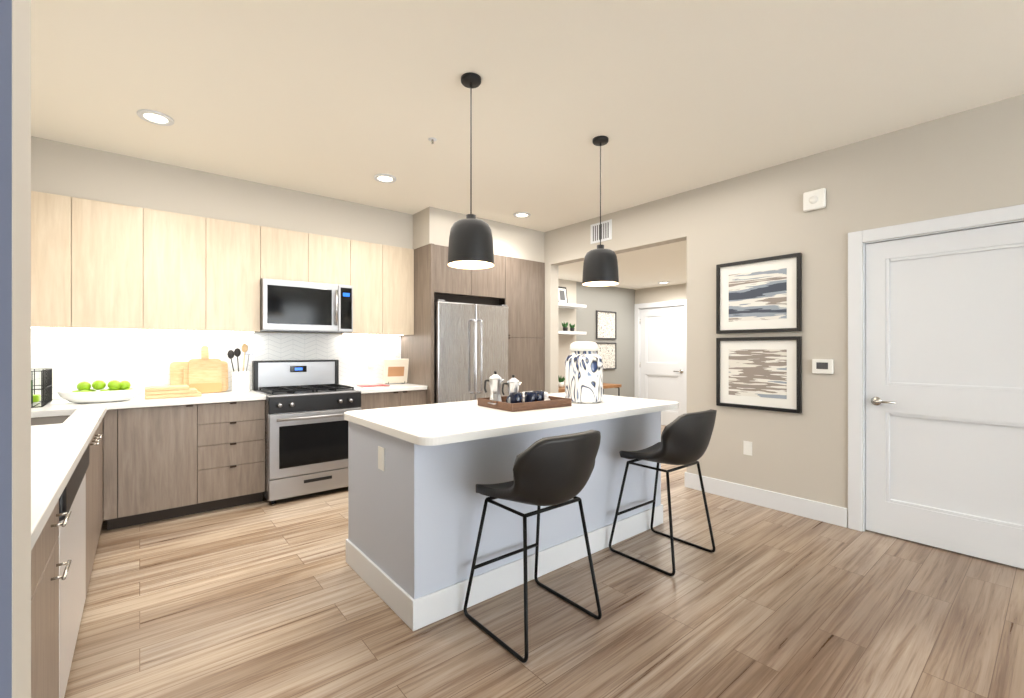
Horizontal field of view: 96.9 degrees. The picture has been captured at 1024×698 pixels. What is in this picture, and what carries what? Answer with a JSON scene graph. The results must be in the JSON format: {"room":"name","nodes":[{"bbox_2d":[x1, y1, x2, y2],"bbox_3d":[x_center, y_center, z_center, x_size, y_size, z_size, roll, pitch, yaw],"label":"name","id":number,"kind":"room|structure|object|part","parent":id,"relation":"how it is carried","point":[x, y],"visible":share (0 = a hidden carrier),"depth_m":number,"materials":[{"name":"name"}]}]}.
{"room":"kitchen","nodes":[
{"label":"kitchen","id":0,"kind":"room"},
{"bbox_2d":[0,0,30,697],"bbox_3d":[-1.061,-0.095,0.544,0.650,2.790,0.153,0,0,-39],"label":"wall","id":1,"kind":"structure","parent":0,"point":[21,348],"depth_m":0.71,"materials":[{"name":"beige paint"}]},
{"bbox_2d":[31,136,543,262],"bbox_3d":[-1.650,-1.296,4.525,4.790,0.387,0.670,0,0,-39],"label":"soffit","id":2,"kind":"structure","parent":0,"point":[65,169],"depth_m":3.96,"materials":[{"name":"beige paint"}]},
{"bbox_2d":[40,279,634,511],"bbox_3d":[-0.744,-0.095,5.785,7.790,2.790,0.152,0,0,-39],"label":"wall","id":3,"kind":"structure","parent":0,"point":[620,301],"depth_m":7.58,"materials":[{"name":"grey paint"}]},
{"bbox_2d":[31,191,74,328],"bbox_3d":[-3.446,-0.631,3.270,0.415,0.938,0.326,0,0,-39],"label":"upper cabinet","id":4,"kind":"object","parent":3,"relation":"attached to","point":[52,215],"depth_m":3.22,"materials":[{"name":"brown wood"}]},
{"bbox_2d":[75,197,146,330],"bbox_3d":[-3.129,-0.631,3.529,0.403,0.938,0.326,0,0,-39],"label":"upper cabinet","id":5,"kind":"object","parent":3,"relation":"attached to","point":[99,265],"depth_m":3.41,"materials":[{"name":"brown wood"}]},
{"bbox_2d":[147,209,206,330],"bbox_3d":[-2.817,-0.631,3.786,0.406,0.938,0.326,0,0,-39],"label":"upper cabinet","id":6,"kind":"object","parent":3,"relation":"attached to","point":[176,242],"depth_m":3.66,"materials":[{"name":"brown wood"}]},
{"bbox_2d":[31,328,400,399],"bbox_3d":[-2.487,0.112,4.267,3.108,0.540,0.008,0,0,-39],"label":"backsplash","id":7,"kind":"structure","parent":3,"relation":"attached to","point":[72,358],"depth_m":3.87,"materials":[{"name":"tile"}]},
{"bbox_2d":[40,371,53,385],"bbox_3d":[-3.505,0.220,3.421,0.072,0.116,0.008,0,0,-39],"label":"outlet","id":8,"kind":"object","parent":7,"relation":"attached to","point":[52,371],"depth_m":3.44,"materials":[{"name":"white plastic"}]},
{"bbox_2d":[207,218,262,332],"bbox_3d":[-2.503,-0.631,4.043,0.405,0.938,0.326,0,0,-39],"label":"upper cabinet","id":9,"kind":"object","parent":3,"relation":"attached to","point":[234,249],"depth_m":3.92,"materials":[{"name":"brown wood"}]},
{"bbox_2d":[263,226,310,281],"bbox_3d":[-2.191,-0.867,4.299,0.402,0.466,0.326,0,0,-39],"label":"upper cabinet","id":10,"kind":"object","parent":3,"relation":"attached to","point":[286,253],"depth_m":4.18,"materials":[{"name":"brown wood"}]},
{"bbox_2d":[257,278,352,332],"bbox_3d":[-1.994,-0.395,4.376,0.797,0.462,0.458,0,0,-39],"label":"microwave","id":11,"kind":"object","parent":10,"relation":"attached to","point":[296,306],"visible":1,"depth_m":4.21,"materials":[{"name":"silver metal"}]},
{"bbox_2d":[311,234,350,285],"bbox_3d":[-1.880,-0.867,4.554,0.403,0.466,0.326,0,0,-39],"label":"upper cabinet","id":12,"kind":"object","parent":3,"relation":"attached to","point":[330,256],"depth_m":4.43,"materials":[{"name":"brown wood"}]},
{"bbox_2d":[340,240,382,334],"bbox_3d":[-1.594,-0.631,4.789,0.338,0.938,0.326,0,0,-39],"label":"upper cabinet","id":13,"kind":"object","parent":3,"relation":"attached to","point":[366,257],"depth_m":4.67,"materials":[{"name":"brown wood"}]},
{"bbox_2d":[383,245,413,334],"bbox_3d":[-1.323,-0.631,5.011,0.362,0.938,0.326,0,0,-39],"label":"upper cabinet","id":14,"kind":"object","parent":3,"relation":"attached to","point":[398,262],"depth_m":4.88,"materials":[{"name":"brown wood"}]},
{"bbox_2d":[414,243,472,299],"bbox_3d":[-0.853,-0.852,5.171,0.483,0.495,0.677,0,0,-39],"label":"upper cabinet","id":15,"kind":"object","parent":3,"relation":"attached to","point":[433,277],"depth_m":4.87,"materials":[{"name":"brown wood"}]},
{"bbox_2d":[445,254,508,302],"bbox_3d":[-0.480,-0.852,5.478,0.483,0.495,0.677,0,0,-39],"label":"upper cabinet","id":16,"kind":"object","parent":3,"relation":"attached to","point":[489,284],"depth_m":5.26,"materials":[{"name":"brown wood"}]},
{"bbox_2d":[558,302,586,334],"bbox_3d":[0.626,-0.448,6.655,1.130,0.455,0.239,0,0,-39],"label":"shelf","id":17,"kind":"object","parent":3,"relation":"attached to","point":[570,305],"depth_m":6.78,"materials":[{"name":"white wood"}]},
{"bbox_2d":[558,286,567,302],"bbox_3d":[0.753,-0.811,6.854,0.220,0.268,0.049,0,0,-39],"label":"frame","id":18,"kind":"object","parent":17,"relation":"on","point":[562,294],"visible":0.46,"depth_m":6.85,"materials":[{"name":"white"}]},
{"bbox_3d":[0.793,-0.342,6.795,0.106,0.152,0.084,0,0,-39],"label":"plant shelf","id":19,"kind":"part","parent":17,"relation":"part of","materials":[{"name":"green plant"}]},
{"bbox_3d":[0.916,-0.331,6.874,0.080,0.130,0.097,0,0,-39],"label":"plant shelf","id":20,"kind":"part","parent":17,"relation":"part of","materials":[{"name":"green plant"}]},
{"bbox_2d":[596,342,616,369],"bbox_3d":[1.579,0.115,7.590,0.510,0.450,0.025,0,0,-39],"label":"framed picture","id":21,"kind":"object","parent":3,"relation":"attached to","point":[607,352],"visible":0.77,"depth_m":7.62,"materials":[{"name":"grey paper"}]},
{"bbox_2d":[596,310,616,338],"bbox_3d":[1.579,-0.402,7.590,0.510,0.467,0.025,0,0,-39],"label":"framed picture","id":22,"kind":"object","parent":3,"relation":"attached to","point":[606,324],"visible":1,"depth_m":7.59,"materials":[{"name":"grey paper"}]},
{"bbox_2d":[31,0,1023,231],"bbox_3d":[0.973,-1.520,1.329,5.070,0.060,9.220,0,0,-39],"label":"ceiling","id":23,"kind":"structure","parent":0,"point":[346,100],"depth_m":2.58,"materials":[{"name":"white paint"}]},
{"bbox_2d":[137,109,173,125],"bbox_3d":[-2.285,-1.483,2.911,0.189,0.012,0.189,0,0,6],"label":"recessed light","id":24,"kind":"object","parent":23,"relation":"in","point":[155,117],"depth_m":2.90,"materials":[{"name":"white plastic"}]},
{"bbox_2d":[374,174,395,182],"bbox_3d":[-1.103,-1.483,3.946,0.189,0.012,0.189,0,0,6],"label":"recessed light","id":25,"kind":"object","parent":23,"relation":"in","point":[384,178],"depth_m":3.94,"materials":[{"name":"white plastic"}]},
{"bbox_2d":[428,137,436,143],"bbox_3d":[-0.564,-1.475,3.220,0.060,0.030,0.060,0,0,-39],"label":"sprinkler","id":26,"kind":"object","parent":23,"relation":"attached to","point":[432,139],"visible":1,"depth_m":3.21,"materials":[{"name":"white metal"}]},
{"bbox_2d":[448,72,493,268],"bbox_3d":[-0.226,-0.976,2.498,0.256,1.028,0.256,0,0,-39],"label":"pendant light","id":27,"kind":"object","parent":23,"relation":"hanging from","point":[470,246],"visible":1,"depth_m":2.41,"materials":[{"name":"black metal"}]},
{"bbox_2d":[513,212,530,217],"bbox_3d":[0.111,-1.483,5.020,0.189,0.012,0.189,0,0,6],"label":"recessed light","id":28,"kind":"object","parent":23,"relation":"in","point":[519,214],"depth_m":5.01,"materials":[{"name":"white"}]},
{"bbox_2d":[582,136,618,286],"bbox_3d":[0.628,-0.976,3.220,0.256,1.028,0.256,0,0,-39],"label":"pendant light","id":29,"kind":"object","parent":23,"relation":"hanging from","point":[600,266],"visible":1,"depth_m":3.13,"materials":[{"name":"black metal"}]},
{"bbox_2d":[64,425,1023,697],"bbox_3d":[2.079,1.330,2.236,7.930,0.060,9.220,0,0,-39],"label":"floor","id":30,"kind":"structure","parent":0,"point":[268,599],"depth_m":2.18,"materials":[{"name":"brown wood"}]},
{"bbox_2d":[31,507,66,697],"bbox_3d":[-1.407,0.862,0.930,0.597,0.875,0.872,0,0,-39],"label":"base cabinet","id":31,"kind":"object","parent":30,"relation":"on","point":[45,564],"depth_m":1.26,"materials":[{"name":"brown wood"}]},
{"bbox_2d":[59,443,89,697],"bbox_3d":[-1.947,0.865,1.636,0.566,0.871,0.900,0,0,-39],"label":"dishwasher","id":32,"kind":"object","parent":30,"relation":"on","point":[72,547],"visible":0.33,"depth_m":1.70,"materials":[{"name":"silver metal"}]},
{"bbox_2d":[67,423,102,599],"bbox_3d":[-2.539,0.862,2.310,0.597,0.875,0.887,0,0,-39],"label":"base cabinet","id":33,"kind":"object","parent":30,"relation":"on","point":[94,473],"depth_m":2.54,"materials":[{"name":"brown wood"}]},
{"bbox_2d":[31,403,106,554],"bbox_3d":[-2.094,0.404,1.787,0.622,0.039,3.070,0,0,-39],"label":"countertop","id":34,"kind":"structure","parent":33,"relation":"on","point":[57,449],"depth_m":1.70,"materials":[{"name":"white stone"}]},
{"bbox_2d":[31,411,70,422],"bbox_3d":[-2.722,0.526,2.521,0.413,0.228,0.774,0,0,-39],"label":"sink","id":35,"kind":"object","parent":34,"relation":"in","point":[34,418],"depth_m":2.78,"materials":[{"name":"silver metal"}]},
{"bbox_2d":[103,407,118,529],"bbox_3d":[-2.934,0.862,2.851,0.673,0.875,0.451,0,0,-39],"label":"base cabinet","id":36,"kind":"object","parent":30,"relation":"on","point":[111,420],"depth_m":3.21,"materials":[{"name":"brown wood"}]},
{"bbox_2d":[119,403,198,527],"bbox_3d":[-2.843,0.862,3.583,0.542,0.875,0.607,0,0,-39],"label":"base cabinet","id":37,"kind":"object","parent":30,"relation":"on","point":[167,458],"depth_m":3.37,"materials":[{"name":"brown wood"}]},
{"bbox_2d":[33,391,265,410],"bbox_3d":[-2.882,0.404,3.530,1.616,0.039,0.624,0,0,-39],"label":"countertop","id":38,"kind":"structure","parent":37,"relation":"on","point":[227,396],"depth_m":3.47,"materials":[{"name":"white stone"}]},
{"bbox_2d":[31,368,51,407],"bbox_3d":[-3.326,0.262,3.092,0.227,0.243,0.445,0,0,-39],"label":"wire basket","id":39,"kind":"object","parent":38,"relation":"on","point":[45,396],"visible":0.5,"depth_m":3.18,"materials":[{"name":"black metal"}]},
{"bbox_2d":[57,380,143,402],"bbox_3d":[-2.991,0.305,3.315,0.473,0.159,0.283,0,0,-39],"label":"fruit bowl","id":40,"kind":"object","parent":38,"relation":"on","point":[116,391],"visible":1,"depth_m":3.26,"materials":[{"name":"white ceramic"}]},
{"bbox_2d":[145,383,202,398],"bbox_3d":[-2.743,0.342,3.673,0.360,0.085,0.250,0,0,-39],"label":"cutting board","id":41,"kind":"object","parent":38,"relation":"on","point":[184,389],"depth_m":3.60,"materials":[{"name":"brown wood"}]},
{"bbox_2d":[170,345,227,392],"bbox_3d":[-2.729,0.175,3.973,0.420,0.417,0.130,0,0,-39],"label":"cutting board","id":42,"kind":"object","parent":38,"relation":"on","point":[197,377],"depth_m":3.97,"materials":[{"name":"brown wood"}]},
{"bbox_2d":[227,344,252,392],"bbox_3d":[-2.419,0.167,4.043,0.207,0.434,0.140,0,0,-39],"label":"utensil crock","id":43,"kind":"object","parent":38,"relation":"on","point":[240,381],"visible":1,"depth_m":4.00,"materials":[{"name":"white ceramic"}]},
{"bbox_2d":[199,399,265,512],"bbox_3d":[-2.450,0.862,3.905,0.473,0.875,0.607,0,0,-39],"label":"base cabinet","id":44,"kind":"object","parent":30,"relation":"on","point":[231,435],"depth_m":3.67,"materials":[{"name":"brown wood"}]},
{"bbox_2d":[252,360,360,503],"bbox_3d":[-1.905,0.705,4.230,0.778,1.190,0.781,0,0,-39],"label":"stove","id":45,"kind":"object","parent":30,"relation":"on","point":[308,403],"visible":0.85,"depth_m":3.98,"materials":[{"name":"silver metal"}]},
{"bbox_2d":[360,391,402,409],"bbox_3d":[-1.493,0.862,4.691,0.439,0.875,0.607,0,0,-39],"label":"base cabinet","id":46,"kind":"object","parent":30,"relation":"on","point":[385,399],"depth_m":4.48,"materials":[{"name":"brown wood"}]},
{"bbox_2d":[346,383,426,394],"bbox_3d":[-1.369,0.404,4.772,0.734,0.039,0.624,0,0,-39],"label":"countertop","id":47,"kind":"structure","parent":46,"relation":"on","point":[393,386],"depth_m":4.58,"materials":[{"name":"white stone"}]},
{"bbox_2d":[353,384,389,387],"bbox_3d":[-1.429,0.378,4.648,0.316,0.013,0.234,0,0,-43],"label":"magazines","id":48,"kind":"object","parent":47,"relation":"on","point":[371,386],"visible":0.96,"depth_m":4.63,"materials":[{"name":"white paper"}]},
{"bbox_2d":[383,359,408,383],"bbox_3d":[-1.301,0.244,5.038,0.270,0.278,0.161,0,0,-31],"label":"cookbook","id":49,"kind":"object","parent":47,"relation":"on","point":[395,371],"visible":1,"depth_m":4.99,"materials":[{"name":"beige paper"}]},
{"bbox_2d":[403,391,425,405],"bbox_3d":[-1.210,0.862,4.924,0.295,0.875,0.607,0,0,-39],"label":"base cabinet","id":50,"kind":"object","parent":30,"relation":"on","point":[410,398],"depth_m":4.70,"materials":[{"name":"brown wood"}]},
{"bbox_2d":[434,299,507,403],"bbox_3d":[-0.612,0.391,5.260,0.943,1.818,0.791,0,0,-39],"label":"refrigerator","id":51,"kind":"object","parent":30,"relation":"on","point":[470,349],"visible":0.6,"depth_m":4.93,"materials":[{"name":"silver metal"}]},
{"bbox_2d":[346,412,662,630],"bbox_3d":[0.057,0.864,3.080,2.051,0.874,0.885,0,0,-39],"label":"kitchen island","id":52,"kind":"object","parent":30,"relation":"on","point":[417,474],"depth_m":2.41,"materials":[{"name":"grey paint"}]},
{"bbox_2d":[344,392,678,447],"bbox_3d":[0.091,0.405,3.042,2.090,0.040,1.073,0,0,-39],"label":"island countertop","id":53,"kind":"structure","parent":52,"relation":"on","point":[426,425],"depth_m":2.58,"materials":[{"name":"white stone"}]},
{"bbox_2d":[477,396,571,411],"bbox_3d":[0.084,0.359,3.083,0.552,0.050,0.400,0,0,-36],"label":"tray","id":54,"kind":"object","parent":53,"relation":"on","point":[553,402],"visible":0.85,"depth_m":2.93,"materials":[{"name":"brown wood"}]},
{"bbox_2d":[484,371,503,401],"bbox_3d":[-0.119,0.260,3.078,0.089,0.222,0.136,0,0,-39],"label":"moka pot","id":55,"kind":"object","parent":54,"relation":"on","point":[495,380],"visible":0.88,"depth_m":3.04,"materials":[{"name":"silver metal"}]},
{"bbox_2d":[502,375,521,402],"bbox_3d":[0.000,0.271,3.011,0.116,0.200,0.087,0,0,-39],"label":"moka pot","id":56,"kind":"object","parent":54,"relation":"on","point":[513,383],"visible":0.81,"depth_m":2.99,"materials":[{"name":"silver metal"}]},
{"bbox_2d":[506,392,522,402],"bbox_3d":[0.016,0.326,2.895,0.112,0.090,0.082,0,0,-39],"label":"mug","id":57,"kind":"object","parent":54,"relation":"on","point":[516,397],"visible":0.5,"depth_m":2.87,"materials":[{"name":"blue ceramic"}]},
{"bbox_2d":[525,391,536,401],"bbox_3d":[0.112,0.326,2.960,0.111,0.090,0.082,0,0,-39],"label":"mug","id":58,"kind":"object","parent":54,"relation":"on","point":[530,396],"visible":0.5,"depth_m":2.93,"materials":[{"name":"blue ceramic"}]},
{"bbox_2d":[522,391,549,401],"bbox_3d":[0.159,0.337,3.209,0.188,0.068,0.148,0,0,37],"label":"napkins","id":59,"kind":"object","parent":54,"relation":"on","point":[546,396],"visible":0.21,"depth_m":3.18,"materials":[{"name":"white fabric"}]},
{"bbox_2d":[533,391,543,400],"bbox_3d":[0.175,0.326,3.017,0.092,0.090,0.096,0,0,-39],"label":"mug","id":60,"kind":"object","parent":54,"relation":"on","point":[540,395],"visible":0.44,"depth_m":2.99,"materials":[{"name":"blue ceramic"}]},
{"bbox_2d":[565,341,602,402],"bbox_3d":[0.527,0.164,3.330,0.276,0.441,0.276,0,0,-39],"label":"ceramic jar","id":61,"kind":"object","parent":53,"relation":"on","point":[583,372],"visible":1,"depth_m":3.22,"materials":[{"name":"white ceramic"}]},
{"bbox_2d":[473,257,544,395],"bbox_3d":[-0.044,0.100,5.835,0.640,2.400,0.677,0,0,-39],"label":"tall cabinet","id":62,"kind":"object","parent":30,"relation":"on","point":[516,286],"depth_m":5.58,"materials":[{"name":"brown wood"}]},
{"bbox_2d":[464,430,601,662],"bbox_3d":[0.122,0.833,2.160,0.527,0.935,0.556,0,0,-39],"label":"stool","id":63,"kind":"object","parent":30,"relation":"on","point":[555,472],"visible":1,"depth_m":1.95,"materials":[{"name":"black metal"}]},
{"bbox_2d":[558,383,621,395],"bbox_3d":[1.054,0.930,6.890,1.470,0.740,0.380,0,0,-39],"label":"bench","id":64,"kind":"object","parent":30,"relation":"on","point":[606,385],"visible":0.27,"depth_m":7.08,"materials":[{"name":"brown wood"}]},
{"bbox_2d":[558,376,564,387],"bbox_3d":[0.723,0.466,6.631,0.130,0.187,0.176,0,0,-39],"label":"potted plant","id":65,"kind":"object","parent":64,"relation":"on","point":[560,382],"visible":0.83,"depth_m":6.59,"materials":[{"name":"green plant"}]},
{"bbox_2d":[609,409,716,575],"bbox_3d":[0.985,0.833,2.874,0.527,0.935,0.556,0,0,-39],"label":"stool","id":66,"kind":"object","parent":30,"relation":"on","point":[685,439],"visible":1,"depth_m":2.67,"materials":[{"name":"black metal"}]},
{"bbox_2d":[558,240,686,289],"bbox_3d":[2.032,-1.095,6.289,2.860,0.060,2.895,0,0,-39],"label":"ceiling","id":67,"kind":"structure","parent":0,"point":[651,267],"depth_m":5.99,"materials":[{"name":"white paint"}]},
{"bbox_2d":[635,283,686,308],"bbox_3d":[3.128,0.117,7.097,0.140,2.365,2.755,0,0,-39],"label":"wall","id":68,"kind":"structure","parent":0,"point":[664,293],"depth_m":7.71,"materials":[{"name":"beige paint"}]},
{"bbox_2d":[635,299,686,425],"bbox_3d":[2.572,0.247,7.744,0.176,2.105,1.050,0,0,-39],"label":"door","id":69,"kind":"structure","parent":68,"relation":"attached to","point":[660,351],"depth_m":7.72,"materials":[{"name":"white wood"}]},
{"bbox_2d":[544,94,1023,526],"bbox_3d":[2.923,-0.095,2.838,0.140,2.790,9.080,0,0,-39],"label":"wall","id":70,"kind":"structure","parent":0,"point":[968,161],"depth_m":3.50,"materials":[{"name":"beige paint"}]},
{"bbox_2d":[590,219,611,243],"bbox_3d":[0.993,-1.310,5.070,0.012,0.220,0.300,0,0,-39],"label":"air vent","id":71,"kind":"object","parent":70,"relation":"in","point":[606,230],"visible":0.92,"depth_m":5.06,"materials":[{"name":"white metal"}]},
{"bbox_2d":[743,441,751,455],"bbox_3d":[1.999,0.840,3.847,0.008,0.116,0.072,0,0,-39],"label":"outlet","id":72,"kind":"object","parent":70,"relation":"attached to","point":[747,447],"visible":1,"depth_m":3.85,"materials":[{"name":"white plastic"}]},
{"bbox_2d":[716,336,801,413],"bbox_3d":[2.036,0.200,3.782,0.030,0.600,0.665,0,0,-39],"label":"picture","id":73,"kind":"object","parent":70,"relation":"attached to","point":[761,373],"visible":1,"depth_m":3.76,"materials":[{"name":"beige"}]},
{"bbox_2d":[716,253,801,333],"bbox_3d":[2.036,-0.444,3.782,0.030,0.612,0.665,0,0,-39],"label":"picture","id":74,"kind":"object","parent":70,"relation":"attached to","point":[760,295],"visible":0.98,"depth_m":3.76,"materials":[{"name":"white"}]},
{"bbox_2d":[685,471,846,527],"bbox_3d":[2.037,1.230,3.796,0.014,0.140,1.274,0,0,-39],"label":"baseboard","id":75,"kind":"structure","parent":70,"relation":"attached to","point":[820,511],"depth_m":3.68,"materials":[{"name":"white"}]},
{"bbox_2d":[803,188,825,211],"bbox_3d":[2.302,-1.135,3.454,0.037,0.150,0.150,0,0,-39],"label":"smoke detector","id":76,"kind":"object","parent":70,"relation":"attached to","point":[814,200],"visible":0.98,"depth_m":3.44,"materials":[{"name":"white plastic"}]},
{"bbox_2d":[812,359,833,373],"bbox_3d":[2.340,0.130,3.417,0.025,0.110,0.135,0,0,-39],"label":"thermostat","id":77,"kind":"object","parent":70,"relation":"attached to","point":[822,366],"visible":1,"depth_m":3.40,"materials":[{"name":"white plastic"}]},
{"bbox_2d":[848,204,1023,568],"bbox_3d":[2.843,0.228,2.905,0.176,2.145,1.115,0,0,-39],"label":"door","id":78,"kind":"structure","parent":70,"relation":"attached to","point":[935,388],"depth_m":2.95,"materials":[{"name":"white wood"}]}
]}

